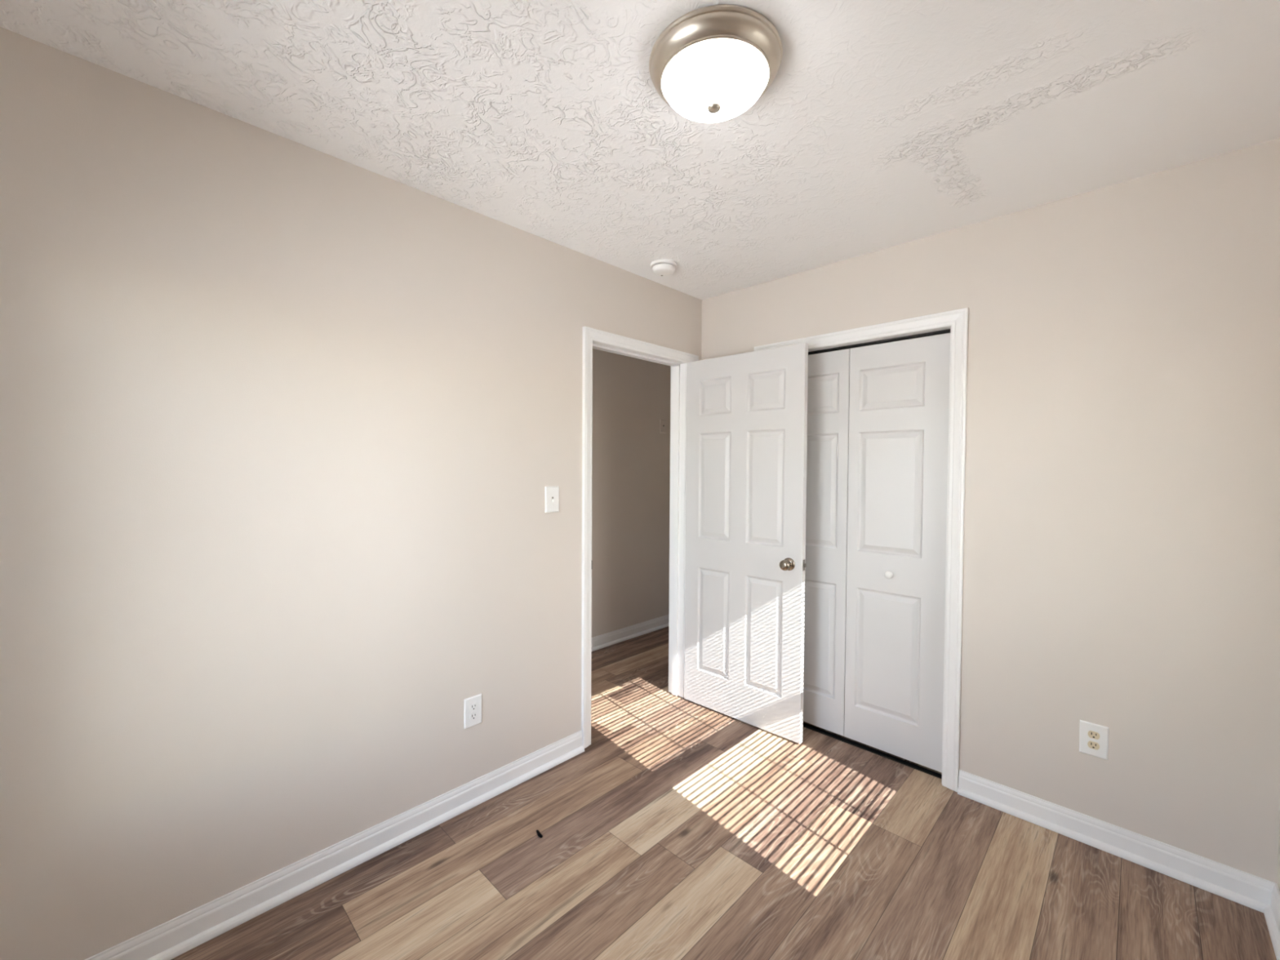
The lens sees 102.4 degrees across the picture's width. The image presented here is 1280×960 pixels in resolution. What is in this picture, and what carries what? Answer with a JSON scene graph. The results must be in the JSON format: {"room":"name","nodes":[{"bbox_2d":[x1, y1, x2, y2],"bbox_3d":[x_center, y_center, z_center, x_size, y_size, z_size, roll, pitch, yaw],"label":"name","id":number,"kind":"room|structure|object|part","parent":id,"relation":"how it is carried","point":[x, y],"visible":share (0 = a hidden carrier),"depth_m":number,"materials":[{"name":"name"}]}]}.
{"room":"empty bedroom","nodes":[
{"label":"empty bedroom","id":0,"kind":"room"},
{"bbox_2d":[0,26,702,959],"bbox_3d":[-0.392,0.119,2.502,0.115,2.440,4.020,2,2,44],"label":"wall","id":1,"kind":"structure","parent":0,"point":[286,424],"depth_m":1.58,"materials":[{"name":"beige paint"}]},
{"bbox_2d":[84,730,584,959],"bbox_3d":[-0.686,1.297,2.132,0.028,0.096,3.050,2,2,44],"label":"baseboard","id":2,"kind":"structure","parent":1,"relation":"attached to","point":[167,940],"depth_m":1.74,"materials":[{"name":"white paint"}]},
{"bbox_2d":[463,693,481,728],"bbox_3d":[-0.691,0.959,2.132,0.008,0.122,0.078,2,2,44],"label":"wall outlet","id":3,"kind":"object","parent":1,"relation":"attached to","point":[472,705],"visible":1,"depth_m":2.13,"materials":[{"name":"white plastic"}]},
{"bbox_2d":[469,712,477,719],"bbox_3d":[-0.689,0.978,2.130,0.003,0.027,0.034,2,2,44],"label":"receptacle","id":4,"kind":"object","parent":3,"relation":"attached to","point":[473,716],"depth_m":2.13,"materials":[{"name":"white plastic"}]},
{"bbox_2d":[469,702,477,711],"bbox_3d":[-0.689,0.939,2.130,0.003,0.027,0.034,2,2,44],"label":"receptacle","id":5,"kind":"object","parent":3,"relation":"attached to","point":[473,706],"depth_m":2.13,"materials":[{"name":"white plastic"}]},
{"bbox_2d":[545,485,559,512],"bbox_3d":[-0.405,0.090,2.394,0.016,0.122,0.077,2,2,44],"label":"light switch","id":6,"kind":"object","parent":1,"relation":"attached to","point":[552,493],"visible":1,"depth_m":2.39,"materials":[{"name":"white plastic"}]},
{"bbox_2d":[581,326,698,748],"bbox_3d":[-0.014,0.287,2.895,0.150,2.083,0.898,2,2,44],"label":"door frame","id":7,"kind":"structure","parent":1,"relation":"attached to","point":[593,338],"depth_m":2.98,"materials":[{"name":"white paint"}]},
{"bbox_2d":[684,342,808,743],"bbox_3d":[0.555,0.318,2.843,0.767,2.018,0.163,2,2,43],"label":"door","id":8,"kind":"structure","parent":1,"relation":"in","point":[745,564],"depth_m":2.79,"materials":[{"name":"white paint"}]},
{"bbox_3d":[0.735,0.430,2.599,0.055,0.055,0.050,2,2,43],"label":"knob","id":9,"kind":"part","parent":8,"relation":"part of","materials":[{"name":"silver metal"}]},
{"bbox_3d":[0.826,0.429,2.592,0.002,0.055,0.024,2,2,43],"label":"latch plate","id":10,"kind":"part","parent":8,"relation":"part of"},
{"bbox_2d":[591,348,671,637],"bbox_3d":[-1.089,0.098,3.262,0.115,2.440,4.135,2,2,44],"label":"wall","id":11,"kind":"structure","parent":0,"point":[631,456],"depth_m":4.21,"materials":[{"name":"beige paint"}]},
{"bbox_2d":[591,613,669,651],"bbox_3d":[-0.767,1.279,2.888,0.915,0.096,4.020,2,2,44],"label":"baseboard","id":12,"kind":"structure","parent":11,"relation":"attached to","point":[599,642],"depth_m":4.22,"materials":[{"name":"white paint"}]},
{"bbox_2d":[659,419,666,433],"bbox_3d":[0.204,-0.468,4.482,0.012,0.115,0.078,2,2,44],"label":"wall plate","id":13,"kind":"object","parent":11,"relation":"attached to","point":[662,422],"visible":1,"depth_m":4.48,"materials":[{"name":"beige paint"}]},
{"bbox_2d":[0,0,1279,299],"bbox_3d":[0.108,-1.137,2.001,3.650,0.100,4.270,2,2,44],"label":"ceiling","id":14,"kind":"structure","parent":0,"point":[879,125],"depth_m":1.46,"materials":[{"name":"white paint"}]},
{"bbox_2d":[650,258,676,275],"bbox_3d":[0.121,-1.078,2.625,0.136,0.046,0.136,2,2,44],"label":"smoke detector","id":15,"kind":"object","parent":14,"relation":"attached to","point":[662,267],"visible":1,"depth_m":2.58,"materials":[{"name":"white plastic"}]},
{"bbox_2d":[648,4,782,122],"bbox_3d":[0.191,-1.008,1.318,0.336,0.126,0.336,2,2,44],"label":"ceiling light","id":16,"kind":"object","parent":14,"relation":"attached to","point":[711,64],"visible":1,"depth_m":1.23,"materials":[{"name":"white glass"}]},
{"bbox_3d":[0.191,-0.992,1.318,0.261,0.055,0.261,2,2,44],"label":"lamp shade","id":17,"kind":"part","parent":16,"relation":"part of","materials":[{"name":"white glass"}]},
{"bbox_2d":[170,626,1276,959],"bbox_3d":[0.154,1.414,2.014,3.905,0.120,4.250,2,2,44],"label":"floor","id":18,"kind":"structure","parent":0,"point":[684,829],"depth_m":1.77,"materials":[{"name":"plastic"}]},
{"bbox_2d":[536,830,542,837],"bbox_3d":[-0.386,1.345,1.958,0.014,0.011,0.044,-1,2,-38],"label":"scrap","id":19,"kind":"object","parent":18,"relation":"on","point":[538,833],"visible":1,"depth_m":1.95,"materials":[{"name":"black"}]},
{"bbox_2d":[809,332,950,355],"bbox_3d":[1.560,0.127,2.692,2.415,2.440,0.685,2,2,44],"label":"wall","id":20,"kind":"structure","parent":0,"point":[948,332],"depth_m":3.13,"materials":[{"name":"paint"}]},
{"bbox_2d":[701,138,1279,883],"bbox_3d":[1.280,0.131,2.406,2.415,2.440,0.115,2,2,44],"label":"wall","id":21,"kind":"structure","parent":0,"point":[1122,543],"depth_m":1.87,"materials":[{"name":"beige paint"}]},
{"bbox_2d":[754,307,968,791],"bbox_3d":[1.056,0.301,2.615,1.040,2.088,0.132,2,2,44],"label":"door frame","id":22,"kind":"structure","parent":21,"relation":"attached to","point":[955,322],"depth_m":2.24,"materials":[{"name":"white paint"}]},
{"bbox_2d":[803,333,950,772],"bbox_3d":[1.049,0.326,2.613,0.896,1.978,0.066,2,2,44],"label":"door","id":23,"kind":"structure","parent":21,"relation":"in","point":[877,440],"depth_m":2.51,"materials":[{"name":"white paint"}]},
{"bbox_3d":[1.190,0.453,2.457,0.036,0.036,0.036,2,2,44],"label":"knob","id":24,"kind":"part","parent":23,"relation":"part of","materials":[{"name":"white plastic"}]},
{"bbox_2d":[1079,720,1108,759],"bbox_3d":[1.699,0.974,1.926,0.082,0.122,0.008,2,2,44],"label":"wall outlet","id":25,"kind":"object","parent":21,"relation":"attached to","point":[1093,738],"visible":1,"depth_m":1.92,"materials":[{"name":"white plastic"}]},
{"bbox_2d":[1087,740,1099,750],"bbox_3d":[1.697,0.993,1.925,0.034,0.027,0.003,2,2,44],"label":"receptacle","id":26,"kind":"object","parent":25,"relation":"attached to","point":[1091,744],"depth_m":1.92,"materials":[{"name":"beige plastic"}]},
{"bbox_2d":[1088,730,1099,739],"bbox_3d":[1.697,0.954,1.924,0.034,0.027,0.003,2,2,44],"label":"receptacle","id":27,"kind":"object","parent":25,"relation":"attached to","point":[1092,735],"depth_m":1.92,"materials":[{"name":"beige plastic"}]},
{"bbox_2d":[957,769,1275,912],"bbox_3d":[1.182,1.302,2.421,2.300,0.096,0.028,2,2,44],"label":"baseboard","id":28,"kind":"structure","parent":21,"relation":"attached to","point":[1248,890],"depth_m":1.86,"materials":[{"name":"white paint"}]},
{"bbox_2d":[1277,812,1279,890],"bbox_3d":[0.999,0.174,0.470,0.115,2.440,3.050,2,2,44],"label":"wall","id":29,"kind":"structure","parent":0,"point":[1278,860],"depth_m":1.62,"materials":[{"name":"beige paint"}]},
{"bbox_2d":[1263,883,1279,959],"bbox_3d":[0.941,1.343,0.547,0.028,0.096,3.050,2,2,44],"label":"baseboard","id":30,"kind":"structure","parent":29,"relation":"attached to","point":[1272,913],"depth_m":1.57,"materials":[{"name":"white paint"}]}
]}

